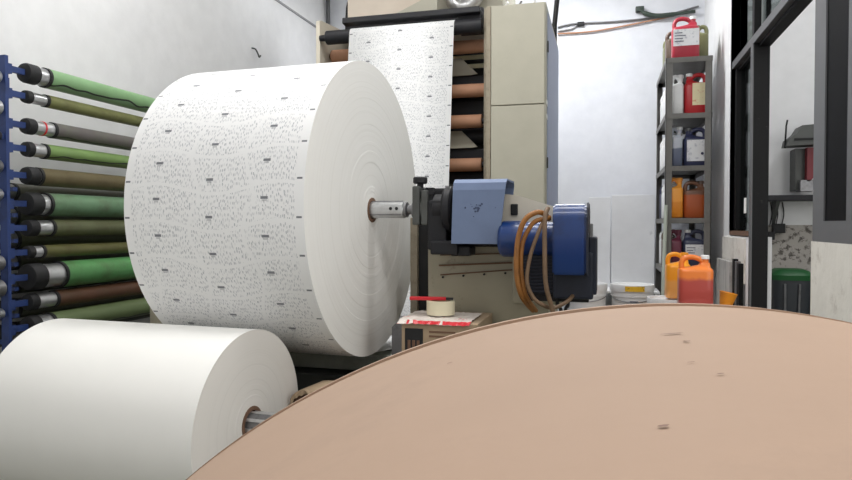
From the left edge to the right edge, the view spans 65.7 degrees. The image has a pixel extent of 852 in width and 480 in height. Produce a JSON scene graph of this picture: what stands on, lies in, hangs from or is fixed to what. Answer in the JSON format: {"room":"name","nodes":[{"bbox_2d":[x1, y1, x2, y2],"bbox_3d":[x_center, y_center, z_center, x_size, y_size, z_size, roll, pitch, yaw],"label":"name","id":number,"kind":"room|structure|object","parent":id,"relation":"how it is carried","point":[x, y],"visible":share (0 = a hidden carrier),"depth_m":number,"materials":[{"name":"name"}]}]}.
{"room":"print shop","nodes":[
{"label":"print shop","id":0,"kind":"room"},
{"bbox_2d":[0,0,325,353],"bbox_3d":[-1.974,-0.971,3.106,0.150,3.700,7.400,0,1,15],"label":"wall","id":1,"kind":"structure","parent":0,"point":[142,47],"depth_m":3.80,"materials":[{"name":"white paint"}]},
{"bbox_2d":[275,0,315,27],"bbox_3d":[-1.346,-1.986,5.114,0.018,0.018,2.850,0,1,15],"label":"trim","id":2,"kind":"structure","parent":1,"relation":"attached to","point":[278,1],"depth_m":5.81,"materials":[{"name":"grey paint"}]},
{"bbox_2d":[326,0,329,23],"bbox_3d":[-0.951,-1.171,6.430,0.038,3.350,0.040,0,1,15],"label":"conduit","id":3,"kind":"object","parent":1,"relation":"attached to","point":[327,1],"visible":0.02,"depth_m":6.39,"materials":[{"name":"grey metal"}]},
{"bbox_2d":[330,0,704,310],"bbox_3d":[0.713,-1.040,6.131,3.450,3.700,0.150,0,1,15],"label":"wall","id":4,"kind":"structure","parent":0,"point":[607,86],"depth_m":5.81,"materials":[{"name":"paint"}]},
{"bbox_2d":[577,21,583,26],"bbox_3d":[1.370,-1.911,5.839,0.060,0.035,0.032,0,1,15],"label":"clip","id":5,"kind":"object","parent":4,"relation":"attached to","point":[578,23],"visible":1,"depth_m":5.83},
{"bbox_2d":[558,15,678,34],"bbox_3d":[1.726,-1.887,5.738,1.141,0.122,0.014,0,1,15],"label":"cable","id":6,"kind":"object","parent":4,"relation":"attached to","point":[678,15],"visible":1,"depth_m":5.76,"materials":[{"name":"brown rubber"}]},
{"bbox_2d":[558,5,698,27],"bbox_3d":[1.742,-1.938,5.738,1.173,0.100,0.016,0,1,15],"label":"cable","id":7,"kind":"object","parent":4,"relation":"attached to","point":[698,5],"visible":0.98,"depth_m":5.75,"materials":[{"name":"black rubber"}]},
{"bbox_2d":[635,6,694,17],"bbox_3d":[2.041,-1.952,5.636,0.481,0.114,0.070,0,1,15],"label":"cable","id":8,"kind":"object","parent":4,"relation":"attached to","point":[638,9],"visible":1,"depth_m":5.62,"materials":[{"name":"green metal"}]},
{"bbox_2d":[703,0,851,322],"bbox_3d":[1.486,-0.949,2.166,0.120,3.700,7.400,0,1,15],"label":"wall","id":9,"kind":"structure","parent":0,"point":[718,13],"depth_m":4.44,"materials":[{"name":"white paint"}]},
{"bbox_2d":[722,236,745,283],"bbox_3d":[1.980,0.118,4.258,0.010,0.270,0.750,0,1,15],"label":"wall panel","id":10,"kind":"structure","parent":9,"relation":"attached to","point":[732,247],"depth_m":4.15,"materials":[{"name":"paint"}]},
{"bbox_2d":[748,0,771,308],"bbox_3d":[1.897,-0.585,3.751,0.093,2.900,0.058,0,1,15],"label":"door frame","id":11,"kind":"structure","parent":9,"relation":"in","point":[761,9],"depth_m":3.73,"materials":[{"name":"grey metal"}]},
{"bbox_2d":[729,0,812,235],"bbox_3d":[1.833,-1.022,3.506,0.097,2.015,1.830,0,1,15],"label":"window","id":12,"kind":"structure","parent":9,"relation":"in","point":[785,12],"depth_m":4.30,"materials":[{"name":"grey metal"}]},
{"bbox_2d":[744,198,746,212],"bbox_3d":[1.890,-0.204,3.908,0.002,0.090,0.060,0,1,15],"label":"paper note","id":13,"kind":"object","parent":12,"relation":"attached to","point":[745,199],"visible":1,"depth_m":3.89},
{"bbox_2d":[812,0,851,243],"bbox_3d":[1.357,-0.985,1.866,0.030,2.015,1.555,0,1,15],"label":"window","id":14,"kind":"structure","parent":9,"relation":"in","point":[832,153],"depth_m":2.43,"materials":[{"name":"grey metal"}]},
{"bbox_2d":[768,0,815,271],"bbox_3d":[3.437,-1.009,4.770,2.280,3.700,0.150,0,1,15],"label":"wall","id":15,"kind":"structure","parent":0,"point":[792,55],"depth_m":4.90,"materials":[{"name":"white paint"}]},
{"bbox_2d":[768,202,785,239],"bbox_3d":[2.600,-0.142,4.903,0.116,0.281,0.070,0,1,15],"label":"switch box","id":16,"kind":"object","parent":15,"relation":"attached to","point":[776,228],"visible":0.81,"depth_m":4.88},
{"bbox_2d":[768,195,812,223],"bbox_3d":[2.913,-0.215,4.749,1.270,0.215,0.200,0,1,15],"label":"wall shelf","id":17,"kind":"object","parent":15,"relation":"attached to","point":[775,199],"visible":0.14,"depth_m":4.75,"materials":[{"name":"black metal"}]},
{"bbox_2d":[781,120,813,191],"bbox_3d":[2.769,-0.604,4.738,0.386,0.511,0.277,0,1,15],"label":"grinder","id":18,"kind":"object","parent":17,"relation":"on","point":[801,160],"visible":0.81,"depth_m":4.70,"materials":[{"name":"grey metal"}]},
{"bbox_2d":[781,124,813,148],"bbox_3d":[2.762,-0.742,4.695,0.380,0.150,0.180,0,1,15],"label":"hood","id":19,"kind":"object","parent":18,"relation":"attached to","point":[802,136],"depth_m":4.64,"materials":[{"name":"grey metal"}]},
{"bbox_3d":[0.848,0.946,2.382,6.000,0.100,7.400,0,1,15],"label":"floor","id":20,"kind":"structure","parent":0,"visible":0},
{"bbox_2d":[0,55,27,350],"bbox_3d":[-1.630,0.063,3.393,0.365,1.620,1.630,0,1,15],"label":"rack","id":21,"kind":"object","parent":20,"relation":"on","point":[7,228],"visible":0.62,"depth_m":2.62,"materials":[{"name":"metal"}]},
{"bbox_2d":[0,101,3,113],"bbox_3d":[-1.817,-0.507,2.073,0.078,0.078,1.070,0,1,15],"label":"cylinder","id":22,"kind":"object","parent":21,"relation":"attached to","point":[1,103],"visible":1,"depth_m":2.57,"materials":[{"name":"metal"}]},
{"bbox_2d":[0,160,3,171],"bbox_3d":[-1.817,-0.277,2.079,0.068,0.068,1.070,0,1,15],"label":"cylinder","id":23,"kind":"object","parent":21,"relation":"attached to","point":[1,162],"visible":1,"depth_m":2.58,"materials":[{"name":"metal"}]},
{"bbox_2d":[0,189,3,199],"bbox_3d":[-1.817,-0.167,2.081,0.062,0.062,1.070,0,1,15],"label":"cylinder","id":24,"kind":"object","parent":21,"relation":"attached to","point":[1,191],"visible":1,"depth_m":2.58,"materials":[{"name":"metal"}]},
{"bbox_2d":[0,308,4,318],"bbox_3d":[-1.817,0.303,2.092,0.057,0.057,1.070,0,1,15],"label":"cylinder","id":25,"kind":"object","parent":21,"relation":"attached to","point":[2,312],"visible":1,"depth_m":2.59,"materials":[{"name":"metal"}]},
{"bbox_2d":[0,256,5,270],"bbox_3d":[-1.817,0.103,2.087,0.078,0.078,1.070,0,1,15],"label":"cylinder","id":26,"kind":"object","parent":21,"relation":"attached to","point":[2,260],"visible":1,"depth_m":2.58,"materials":[{"name":"metal"}]},
{"bbox_2d":[0,280,6,296],"bbox_3d":[-1.817,0.203,2.090,0.088,0.088,1.070,0,1,15],"label":"cylinder","id":27,"kind":"object","parent":21,"relation":"attached to","point":[3,287],"visible":1,"depth_m":2.58,"materials":[{"name":"metal"}]},
{"bbox_2d":[0,253,129,269],"bbox_3d":[-1.675,0.081,3.489,0.081,0.081,1.350,0,1,15],"label":"cylinder","id":28,"kind":"object","parent":21,"relation":"attached to","point":[21,260],"visible":0.2,"depth_m":3.10,"materials":[{"name":"metal"}]},
{"bbox_2d":[10,183,123,199],"bbox_3d":[-1.675,-0.224,3.482,0.081,0.081,1.350,0,1,15],"label":"cylinder","id":29,"kind":"object","parent":21,"relation":"attached to","point":[21,188],"visible":0.34,"depth_m":3.12,"materials":[{"name":"metal"}]},
{"bbox_2d":[10,207,123,224],"bbox_3d":[-1.675,-0.119,3.484,0.085,0.085,1.350,0,1,15],"label":"cylinder","id":30,"kind":"object","parent":21,"relation":"attached to","point":[21,217],"visible":0.23,"depth_m":3.05,"materials":[{"name":"metal"}]},
{"bbox_2d":[0,273,136,293],"bbox_3d":[-1.675,0.181,3.491,0.091,0.091,1.350,0,1,15],"label":"cylinder","id":31,"kind":"object","parent":21,"relation":"attached to","point":[21,290],"visible":0.14,"depth_m":3.04,"materials":[{"name":"metal"}]},
{"bbox_2d":[11,231,126,249],"bbox_3d":[-1.675,-0.014,3.487,0.091,0.091,1.350,0,1,15],"label":"cylinder","id":32,"kind":"object","parent":21,"relation":"attached to","point":[23,241],"visible":0.27,"depth_m":3.12,"materials":[{"name":"metal"}]},
{"bbox_2d":[18,192,123,216],"bbox_3d":[-1.468,-0.164,3.367,0.099,0.099,1.365,0,1,15],"label":"cylinder","id":33,"kind":"object","parent":21,"relation":"attached to","point":[42,204],"visible":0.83,"depth_m":2.89,"materials":[{"name":"metal"}]},
{"bbox_2d":[0,294,143,320],"bbox_3d":[-1.675,0.291,3.494,0.091,0.091,1.350,0,1,15],"label":"cylinder","id":34,"kind":"object","parent":21,"relation":"attached to","point":[22,312],"visible":0.18,"depth_m":3.15,"materials":[{"name":"metal"}]},
{"bbox_2d":[19,167,125,191],"bbox_3d":[-1.468,-0.280,3.365,0.077,0.077,1.365,0,1,15],"label":"cylinder","id":35,"kind":"object","parent":21,"relation":"attached to","point":[35,176],"visible":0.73,"depth_m":2.91,"materials":[{"name":"metal"}]},
{"bbox_2d":[20,219,125,235],"bbox_3d":[-1.468,-0.065,3.370,0.073,0.073,1.365,0,1,15],"label":"cylinder","id":36,"kind":"object","parent":21,"relation":"attached to","point":[48,227],"visible":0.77,"depth_m":2.92,"materials":[{"name":"metal"}]},
{"bbox_2d":[20,142,128,168],"bbox_3d":[-1.468,-0.389,3.362,0.065,0.065,1.365,0,1,15],"label":"cylinder","id":37,"kind":"object","parent":21,"relation":"attached to","point":[43,151],"visible":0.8,"depth_m":2.93,"materials":[{"name":"metal"}]},
{"bbox_2d":[0,314,149,346],"bbox_3d":[-1.675,0.401,3.496,0.101,0.101,1.350,0,1,15],"label":"cylinder","id":38,"kind":"object","parent":21,"relation":"attached to","point":[147,315],"visible":0.14,"depth_m":3.21,"materials":[{"name":"metal"}]},
{"bbox_2d":[22,242,128,258],"bbox_3d":[-1.468,0.035,3.372,0.054,0.054,1.365,0,1,15],"label":"cylinder","id":39,"kind":"object","parent":21,"relation":"attached to","point":[61,250],"visible":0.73,"depth_m":2.94,"materials":[{"name":"metal"}]},
{"bbox_2d":[17,257,135,289],"bbox_3d":[-1.468,0.138,3.374,0.115,0.115,1.365,0,1,15],"label":"cylinder","id":40,"kind":"object","parent":21,"relation":"attached to","point":[57,274],"visible":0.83,"depth_m":2.91,"materials":[{"name":"metal"}]},
{"bbox_2d":[19,118,134,150],"bbox_3d":[-1.468,-0.483,3.360,0.069,0.069,1.365,0,1,15],"label":"cylinder","id":41,"kind":"object","parent":21,"relation":"attached to","point":[33,127],"visible":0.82,"depth_m":2.93,"materials":[{"name":"metal"}]},
{"bbox_2d":[20,90,143,126],"bbox_3d":[-1.468,-0.603,3.357,0.054,0.054,1.365,0,1,15],"label":"cylinder","id":42,"kind":"object","parent":21,"relation":"attached to","point":[47,101],"visible":0.78,"depth_m":2.96,"materials":[{"name":"metal"}]},
{"bbox_2d":[21,281,142,310],"bbox_3d":[-1.468,0.242,3.377,0.073,0.073,1.365,0,1,15],"label":"cylinder","id":43,"kind":"object","parent":21,"relation":"attached to","point":[54,298],"visible":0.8,"depth_m":2.96,"materials":[{"name":"metal"}]},
{"bbox_2d":[20,297,149,332],"bbox_3d":[-1.468,0.343,3.379,0.091,0.091,1.365,0,1,15],"label":"cylinder","id":44,"kind":"object","parent":21,"relation":"attached to","point":[125,309],"visible":0.42,"depth_m":3.08,"materials":[{"name":"metal"}]},
{"bbox_2d":[17,63,154,112],"bbox_3d":[-1.468,-0.700,3.355,0.085,0.085,1.365,0,1,15],"label":"cylinder","id":45,"kind":"object","parent":21,"relation":"attached to","point":[43,77],"visible":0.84,"depth_m":2.96,"materials":[{"name":"metal"}]},
{"bbox_2d":[150,177,561,390],"bbox_3d":[-0.331,0.325,2.777,1.810,1.125,0.770,0,1,15],"label":"stand","id":46,"kind":"object","parent":20,"relation":"on","point":[454,253],"visible":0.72,"depth_m":2.48,"materials":[{"name":"beige metal"}]},
{"bbox_2d":[369,201,411,217],"bbox_3d":[-0.465,-0.115,2.548,0.950,0.064,0.064,0,1,17],"label":"shaft","id":47,"kind":"object","parent":46,"relation":"attached to","point":[377,209],"visible":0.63,"depth_m":2.42,"materials":[{"name":"metal"}]},
{"bbox_2d":[124,60,415,356],"bbox_3d":[-0.511,-0.114,2.563,0.653,1.082,1.082,0,1,17],"label":"paper roll","id":48,"kind":"object","parent":47,"relation":"on","point":[249,193],"visible":0.93,"depth_m":2.13,"materials":[{"name":"paper"}]},
{"bbox_2d":[497,203,597,302],"bbox_3d":[0.414,0.043,2.249,0.328,0.332,0.266,0,1,15],"label":"motor","id":49,"kind":"object","parent":46,"relation":"attached to","point":[572,247],"visible":0.8,"depth_m":2.17,"materials":[{"name":"blue metal"}]},
{"bbox_2d":[514,210,550,312],"bbox_3d":[0.356,0.075,2.160,0.090,0.347,0.141,1,2,34],"label":"cable","id":50,"kind":"object","parent":49,"relation":"attached to","point":[529,215],"visible":0.88,"depth_m":2.12,"materials":[{"name":"rubber"}]},
{"bbox_2d":[519,215,550,312],"bbox_3d":[0.369,0.083,2.163,0.089,0.329,0.127,1,2,34],"label":"cable","id":51,"kind":"object","parent":49,"relation":"attached to","point":[530,226],"visible":0.91,"depth_m":2.13,"materials":[{"name":"rubber"}]},
{"bbox_2d":[542,206,554,311],"bbox_3d":[0.396,0.083,2.117,0.058,0.382,0.030,0,1,-17],"label":"cable","id":52,"kind":"object","parent":49,"relation":"hanging from","point":[546,211],"visible":0.81,"depth_m":2.10,"materials":[{"name":"rubber"}]},
{"bbox_2d":[525,214,573,309],"bbox_3d":[0.409,0.070,2.140,0.184,0.316,0.034,0,1,-20],"label":"cable","id":53,"kind":"object","parent":49,"relation":"attached to","point":[539,229],"visible":0.88,"depth_m":2.12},
{"bbox_2d":[555,299,562,310],"bbox_3d":[0.481,0.538,2.277,0.040,0.703,0.126,1,1,28],"label":"cable","id":54,"kind":"object","parent":49,"relation":"hanging from","point":[557,300],"visible":0.16,"depth_m":2.22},
{"bbox_2d":[316,0,515,350],"bbox_3d":[-0.078,-0.622,4.257,1.070,2.950,1.800,0,1,15],"label":"press","id":55,"kind":"object","parent":20,"relation":"on","point":[468,102],"visible":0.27,"depth_m":4.02,"materials":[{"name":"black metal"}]},
{"bbox_2d":[348,0,420,16],"bbox_3d":[-0.251,-1.633,4.410,0.495,0.435,0.230,0,1,15],"label":"carton","id":56,"kind":"object","parent":55,"relation":"on","point":[356,8],"visible":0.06,"depth_m":4.31,"materials":[{"name":"cardboard"}]},
{"bbox_2d":[348,20,454,351],"bbox_3d":[-0.308,-0.365,3.330,0.645,1.809,1.480,0,1,15],"label":"paper web","id":57,"kind":"object","parent":55,"relation":"on","point":[416,59],"visible":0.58,"depth_m":3.81},
{"bbox_2d":[398,0,437,12],"bbox_3d":[-0.090,-1.501,4.173,0.340,0.188,0.030,0,1,15],"label":"sheet","id":58,"kind":"object","parent":55,"relation":"on","point":[423,5],"visible":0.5,"depth_m":4.14,"materials":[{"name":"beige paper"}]},
{"bbox_2d":[445,0,482,7],"bbox_3d":[0.253,-1.714,4.274,0.323,0.485,0.143,0,1,15],"label":"duct","id":59,"kind":"object","parent":55,"relation":"attached to","point":[451,3],"visible":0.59,"depth_m":4.27,"materials":[{"name":"silver metal"}]},
{"bbox_2d":[186,303,851,479],"bbox_3d":[0.118,0.499,-0.053,0.904,0.904,0.910,0,1,4],"label":"roll","id":60,"kind":"object","parent":20,"relation":"on","point":[648,391],"visible":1,"depth_m":0.22,"materials":[{"name":"paper"}]},
{"bbox_2d":[486,2,558,205],"bbox_3d":[0.634,-0.235,4.173,0.341,2.180,1.005,0,1,15],"label":"tall cabinet","id":61,"kind":"object","parent":20,"relation":"on","point":[522,53],"visible":0.59,"depth_m":3.68,"materials":[{"name":"beige metal"}]},
{"bbox_2d":[606,287,659,294],"bbox_3d":[1.590,0.614,5.542,0.670,0.420,0.500,0,1,15],"label":"bench","id":62,"kind":"object","parent":20,"relation":"on","point":[656,291],"visible":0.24,"depth_m":5.31,"materials":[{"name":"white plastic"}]},
{"bbox_2d":[589,197,610,286],"bbox_3d":[1.500,0.015,5.703,0.185,0.770,0.030,0,1,15],"label":"board","id":63,"kind":"object","parent":62,"relation":"on","point":[600,207],"visible":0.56,"depth_m":5.68,"materials":[{"name":"white"}]},
{"bbox_2d":[611,195,654,283],"bbox_3d":[1.752,0.010,5.593,0.350,0.785,0.030,0,1,15],"label":"board","id":64,"kind":"object","parent":62,"relation":"on","point":[632,216],"visible":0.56,"depth_m":5.58,"materials":[{"name":"white"}]},
{"bbox_2d":[661,205,667,294],"bbox_3d":[1.661,0.298,4.619,0.026,1.089,0.200,1,1,29],"label":"pipe","id":65,"kind":"object","parent":20,"relation":"on","point":[665,206],"visible":0.61,"depth_m":4.64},
{"bbox_2d":[655,55,712,294],"bbox_3d":[1.968,-0.233,5.093,0.311,2.135,0.878,0,1,15],"label":"shelf unit","id":66,"kind":"object","parent":20,"relation":"on","point":[671,67],"visible":0.62,"depth_m":4.70,"materials":[{"name":"grey metal"}]},
{"bbox_2d":[659,186,662,217],"bbox_3d":[1.988,-0.313,5.407,0.141,0.279,0.160,0,1,15],"label":"jerrycan","id":67,"kind":"object","parent":66,"relation":"on","point":[662,186],"visible":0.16,"depth_m":5.41,"materials":[{"name":"white plastic"}]},
{"bbox_2d":[660,142,661,169],"bbox_3d":[1.988,-0.683,5.399,0.141,0.279,0.160,0,1,15],"label":"jerrycan","id":68,"kind":"object","parent":66,"relation":"on","point":[661,142],"visible":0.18,"depth_m":5.38,"materials":[{"name":"white plastic"}]},
{"bbox_2d":[660,97,662,122],"bbox_3d":[1.988,-1.053,5.391,0.141,0.279,0.160,0,1,15],"label":"jerrycan","id":69,"kind":"object","parent":66,"relation":"on","point":[661,97],"visible":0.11,"depth_m":5.39,"materials":[{"name":"white plastic"}]},
{"bbox_2d":[662,139,663,167],"bbox_3d":[1.936,-0.679,5.206,0.141,0.279,0.160,0,1,15],"label":"jerrycan","id":70,"kind":"object","parent":66,"relation":"on","point":[663,139],"visible":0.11,"depth_m":5.19,"materials":[{"name":"white plastic"}]},
{"bbox_2d":[662,91,664,118],"bbox_3d":[1.936,-1.049,5.197,0.141,0.279,0.160,0,1,15],"label":"jerrycan","id":71,"kind":"object","parent":66,"relation":"on","point":[663,95],"visible":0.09,"depth_m":5.20,"materials":[{"name":"white plastic"}]},
{"bbox_2d":[659,231,672,263],"bbox_3d":[1.988,0.057,5.416,0.141,0.279,0.160,0,1,15],"label":"jerrycan","id":72,"kind":"object","parent":66,"relation":"on","point":[661,232],"visible":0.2,"depth_m":5.42,"materials":[{"name":"white plastic"}]},
{"bbox_2d":[662,38,670,66],"bbox_3d":[1.936,-1.444,5.189,0.141,0.279,0.160,0,1,15],"label":"jerrycan","id":73,"kind":"object","parent":66,"relation":"on","point":[670,38],"visible":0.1,"depth_m":5.16,"materials":[{"name":"white plastic"}]},
{"bbox_2d":[661,184,674,217],"bbox_3d":[1.936,-0.309,5.214,0.141,0.279,0.160,0,1,15],"label":"jerrycan","id":74,"kind":"object","parent":66,"relation":"on","point":[662,195],"visible":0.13,"depth_m":5.20,"materials":[{"name":"white plastic"}]},
{"bbox_2d":[665,31,671,58],"bbox_3d":[1.883,-1.439,4.996,0.141,0.279,0.160,0,1,15],"label":"jerrycan","id":75,"kind":"object","parent":66,"relation":"on","point":[667,40],"visible":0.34,"depth_m":4.94,"materials":[{"name":"white plastic"}]},
{"bbox_2d":[661,233,675,264],"bbox_3d":[1.936,0.061,5.223,0.141,0.279,0.160,0,1,15],"label":"jerrycan","id":76,"kind":"object","parent":66,"relation":"on","point":[674,236],"visible":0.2,"depth_m":5.22,"materials":[{"name":"white plastic"}]},
{"bbox_2d":[663,182,682,217],"bbox_3d":[1.883,-0.305,5.021,0.141,0.279,0.160,0,1,15],"label":"jerrycan","id":77,"kind":"object","parent":66,"relation":"on","point":[673,183],"visible":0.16,"depth_m":5.01,"materials":[{"name":"white plastic"}]},
{"bbox_2d":[664,133,682,165],"bbox_3d":[1.883,-0.674,5.013,0.141,0.279,0.160,0,1,15],"label":"jerrycan","id":78,"kind":"object","parent":66,"relation":"on","point":[674,134],"visible":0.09,"depth_m":5.01,"materials":[{"name":"white plastic"}]},
{"bbox_2d":[671,229,681,262],"bbox_3d":[1.815,0.066,4.815,0.096,0.288,0.160,0,1,15],"label":"jerrycan","id":79,"kind":"object","parent":66,"relation":"on","point":[676,243],"visible":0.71,"depth_m":4.74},
{"bbox_2d":[672,178,682,217],"bbox_3d":[1.807,-0.306,4.788,0.105,0.293,0.160,0,1,15],"label":"jerrycan","id":80,"kind":"object","parent":66,"relation":"on","point":[677,191],"visible":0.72,"depth_m":4.71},
{"bbox_2d":[672,127,682,165],"bbox_3d":[1.817,-0.677,4.798,0.094,0.293,0.170,0,1,15],"label":"jerrycan","id":81,"kind":"object","parent":66,"relation":"on","point":[677,140],"visible":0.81,"depth_m":4.72,"materials":[{"name":"white plastic"}]},
{"bbox_2d":[672,75,683,113],"bbox_3d":[1.822,-1.049,4.798,0.096,0.298,0.170,0,1,15],"label":"jerrycan","id":82,"kind":"object","parent":66,"relation":"on","point":[678,88],"visible":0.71,"depth_m":4.72,"materials":[{"name":"white plastic"}]},
{"bbox_2d":[671,16,699,57],"bbox_3d":[1.860,-1.448,4.736,0.185,0.307,0.122,0,1,15],"label":"jerrycan","id":83,"kind":"object","parent":66,"relation":"on","point":[684,39],"visible":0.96,"depth_m":4.69,"materials":[{"name":"red plastic"}]},
{"bbox_2d":[682,229,703,265],"bbox_3d":[1.933,0.067,4.761,0.160,0.288,0.122,0,1,15],"label":"jerrycan","id":84,"kind":"object","parent":66,"relation":"on","point":[694,246],"visible":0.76,"depth_m":4.71,"materials":[{"name":"blue plastic"}]},
{"bbox_2d":[682,127,704,165],"bbox_3d":[1.933,-0.668,4.744,0.160,0.279,0.122,0,1,15],"label":"jerrycan","id":85,"kind":"object","parent":66,"relation":"on","point":[693,146],"visible":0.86,"depth_m":4.70,"materials":[{"name":"plastic"}]},
{"bbox_2d":[683,181,703,217],"bbox_3d":[1.936,-0.294,4.764,0.155,0.269,0.120,0,1,15],"label":"jerrycan","id":86,"kind":"object","parent":66,"relation":"on","point":[693,199],"visible":0.91,"depth_m":4.71,"materials":[{"name":"plastic"}]},
{"bbox_2d":[684,73,704,112],"bbox_3d":[1.933,-1.048,4.736,0.155,0.298,0.122,0,1,15],"label":"jerrycan","id":87,"kind":"object","parent":66,"relation":"on","point":[694,92],"visible":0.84,"depth_m":4.69,"materials":[{"name":"red plastic"}]},
{"bbox_2d":[698,25,708,55],"bbox_3d":[2.024,-1.439,4.859,0.103,0.284,0.150,0,1,15],"label":"jerrycan","id":88,"kind":"object","parent":66,"relation":"on","point":[703,37],"visible":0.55,"depth_m":4.79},
{"bbox_2d":[716,258,731,303],"bbox_3d":[1.984,0.480,4.395,0.020,0.700,0.500,0,1,15],"label":"stone slab","id":89,"kind":"object","parent":20,"relation":"on","point":[724,267],"visible":0.45,"depth_m":4.36,"materials":[{"name":"stone"}]},
{"bbox_2d":[732,259,737,304],"bbox_3d":[1.914,0.487,4.093,0.025,0.740,0.050,0,1,15],"label":"metal strip","id":90,"kind":"object","parent":20,"relation":"on","point":[733,260],"visible":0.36,"depth_m":4.07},
{"bbox_2d":[734,261,740,305],"bbox_3d":[1.893,0.494,4.016,0.025,0.730,0.050,0,1,15],"label":"metal strip","id":91,"kind":"object","parent":20,"relation":"on","point":[736,262],"visible":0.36,"depth_m":3.99,"materials":[{"name":"metal"}]},
{"bbox_2d":[737,263,743,305],"bbox_3d":[1.873,0.501,3.939,0.025,0.720,0.050,0,1,15],"label":"metal strip","id":92,"kind":"object","parent":20,"relation":"on","point":[740,266],"visible":0.36,"depth_m":3.91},
{"bbox_2d":[771,268,810,313],"bbox_3d":[2.584,0.523,4.699,0.280,0.640,0.271,0,1,15],"label":"waste bin","id":93,"kind":"object","parent":20,"relation":"on","point":[790,287],"visible":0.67,"depth_m":4.59,"materials":[{"name":"grey plastic"}]},
{"bbox_3d":[0.087,0.747,2.364,0.282,0.299,0.315,0,1,15],"label":"box stack","id":94,"kind":"object","parent":20,"relation":"on","visible":0},
{"bbox_2d":[402,310,491,350],"bbox_3d":[0.082,0.435,2.359,0.263,0.322,0.304,0,1,15],"label":"carton","id":95,"kind":"object","parent":94,"relation":"on","point":[413,335],"visible":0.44,"depth_m":2.23,"materials":[{"name":"cardboard"}]},
{"bbox_2d":[397,310,480,325],"bbox_3d":[0.054,0.274,2.324,0.255,0.018,0.246,0,1,15],"label":"film","id":96,"kind":"object","parent":95,"relation":"on","point":[417,317],"visible":0.73,"depth_m":2.25,"materials":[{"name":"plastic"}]},
{"bbox_2d":[427,300,454,315],"bbox_3d":[0.052,0.238,2.334,0.100,0.048,0.100,0,1,15],"label":"tape roll","id":97,"kind":"object","parent":96,"relation":"on","point":[434,307],"visible":0.86,"depth_m":2.29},
{"bbox_2d":[410,296,452,300],"bbox_3d":[0.019,0.207,2.336,0.155,0.012,0.020,0,1,9],"label":"cutter","id":98,"kind":"object","parent":97,"relation":"on","point":[411,297],"visible":1,"depth_m":2.33,"materials":[{"name":"red plastic"}]},
{"bbox_3d":[-0.299,0.784,2.198,0.200,0.232,0.210,0,1,15],"label":"crate","id":99,"kind":"object","parent":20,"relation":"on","visible":0},
{"bbox_2d":[288,379,336,405],"bbox_3d":[-0.303,0.565,2.199,0.202,0.203,0.271,1,2,35],"label":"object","id":100,"kind":"object","parent":99,"relation":"on","point":[301,393],"visible":0.16,"depth_m":2.12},
{"bbox_3d":[1.339,0.796,4.147,1.020,0.120,1.230,0,1,15],"label":"pallet","id":101,"kind":"object","parent":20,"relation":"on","visible":0},
{"bbox_2d":[567,282,607,309],"bbox_3d":[1.133,0.514,4.678,0.299,0.420,0.297,0,1,15],"label":"pail","id":102,"kind":"object","parent":101,"relation":"on","point":[599,299],"visible":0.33,"depth_m":4.56,"materials":[{"name":"white plastic"}]},
{"bbox_2d":[610,282,654,304],"bbox_3d":[1.453,0.517,4.654,0.305,0.415,0.304,0,1,15],"label":"pail","id":103,"kind":"object","parent":101,"relation":"on","point":[622,293],"visible":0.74,"depth_m":4.54,"materials":[{"name":"white plastic"}]},
{"bbox_2d":[646,295,676,302],"bbox_3d":[1.524,0.548,4.117,0.289,0.378,0.287,0,1,15],"label":"pail","id":104,"kind":"object","parent":101,"relation":"on","point":[654,298],"visible":0.2,"depth_m":4.09,"materials":[{"name":"white plastic"}]},
{"bbox_2d":[664,252,689,298],"bbox_3d":[1.565,0.216,4.109,0.145,0.284,0.160,0,1,15],"label":"jerrycan","id":105,"kind":"object","parent":104,"relation":"on","point":[671,269],"visible":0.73,"depth_m":4.05,"materials":[{"name":"orange plastic"}]},
{"bbox_3d":[1.756,0.570,3.811,0.122,0.348,0.290,0,1,15],"label":"crate","id":106,"kind":"object","parent":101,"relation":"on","visible":0},
{"bbox_2d":[719,290,737,304],"bbox_3d":[1.744,0.340,3.804,0.099,0.094,0.102,0,1,21],"label":"plastic cup","id":107,"kind":"object","parent":106,"relation":"on","point":[726,298],"visible":0.82,"depth_m":3.77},
{"bbox_3d":[1.536,0.560,3.761,0.279,0.370,0.277,0,1,15],"label":"pail","id":108,"kind":"object","parent":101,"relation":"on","visible":0},
{"bbox_2d":[677,254,713,303],"bbox_3d":[1.532,0.228,3.756,0.185,0.291,0.130,0,1,15],"label":"jerrycan","id":109,"kind":"object","parent":108,"relation":"on","point":[694,283],"visible":0.92,"depth_m":3.70,"materials":[{"name":"orange plastic"}]},
{"bbox_3d":[-0.847,0.824,2.049,0.660,0.160,0.440,0,1,15],"label":"cradle","id":110,"kind":"object","parent":20,"relation":"on","visible":0},
{"bbox_2d":[0,318,297,479],"bbox_3d":[-0.871,0.541,2.070,0.755,0.554,0.554,0,1,18],"label":"paper roll","id":111,"kind":"object","parent":110,"relation":"on","point":[81,399],"visible":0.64,"depth_m":1.85,"materials":[{"name":"paper"}]},
{"bbox_2d":[245,411,275,432],"bbox_3d":[-0.748,0.542,2.029,1.210,0.078,0.078,0,1,18],"label":"shaft","id":112,"kind":"object","parent":111,"relation":"in","point":[254,418],"visible":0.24,"depth_m":1.92,"materials":[{"name":"metal"}]},
{"bbox_3d":[0.848,-2.853,2.296,6.000,0.100,7.400,0,1,15],"label":"ceiling","id":113,"kind":"structure","parent":0,"visible":0},
{"bbox_2d":[345,1,347,28],"bbox_3d":[-0.550,-1.016,4.850,0.036,3.671,0.204,-1,2,-32],"label":"hose","id":114,"kind":"object","parent":113,"relation":"hanging from","point":[346,15],"visible":0.14,"depth_m":4.86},
{"bbox_2d":[552,0,559,40],"bbox_3d":[0.939,-1.004,4.774,0.078,3.691,0.088,0,1,15],"label":"hose","id":115,"kind":"object","parent":113,"relation":"hanging from","point":[556,2],"visible":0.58,"depth_m":4.75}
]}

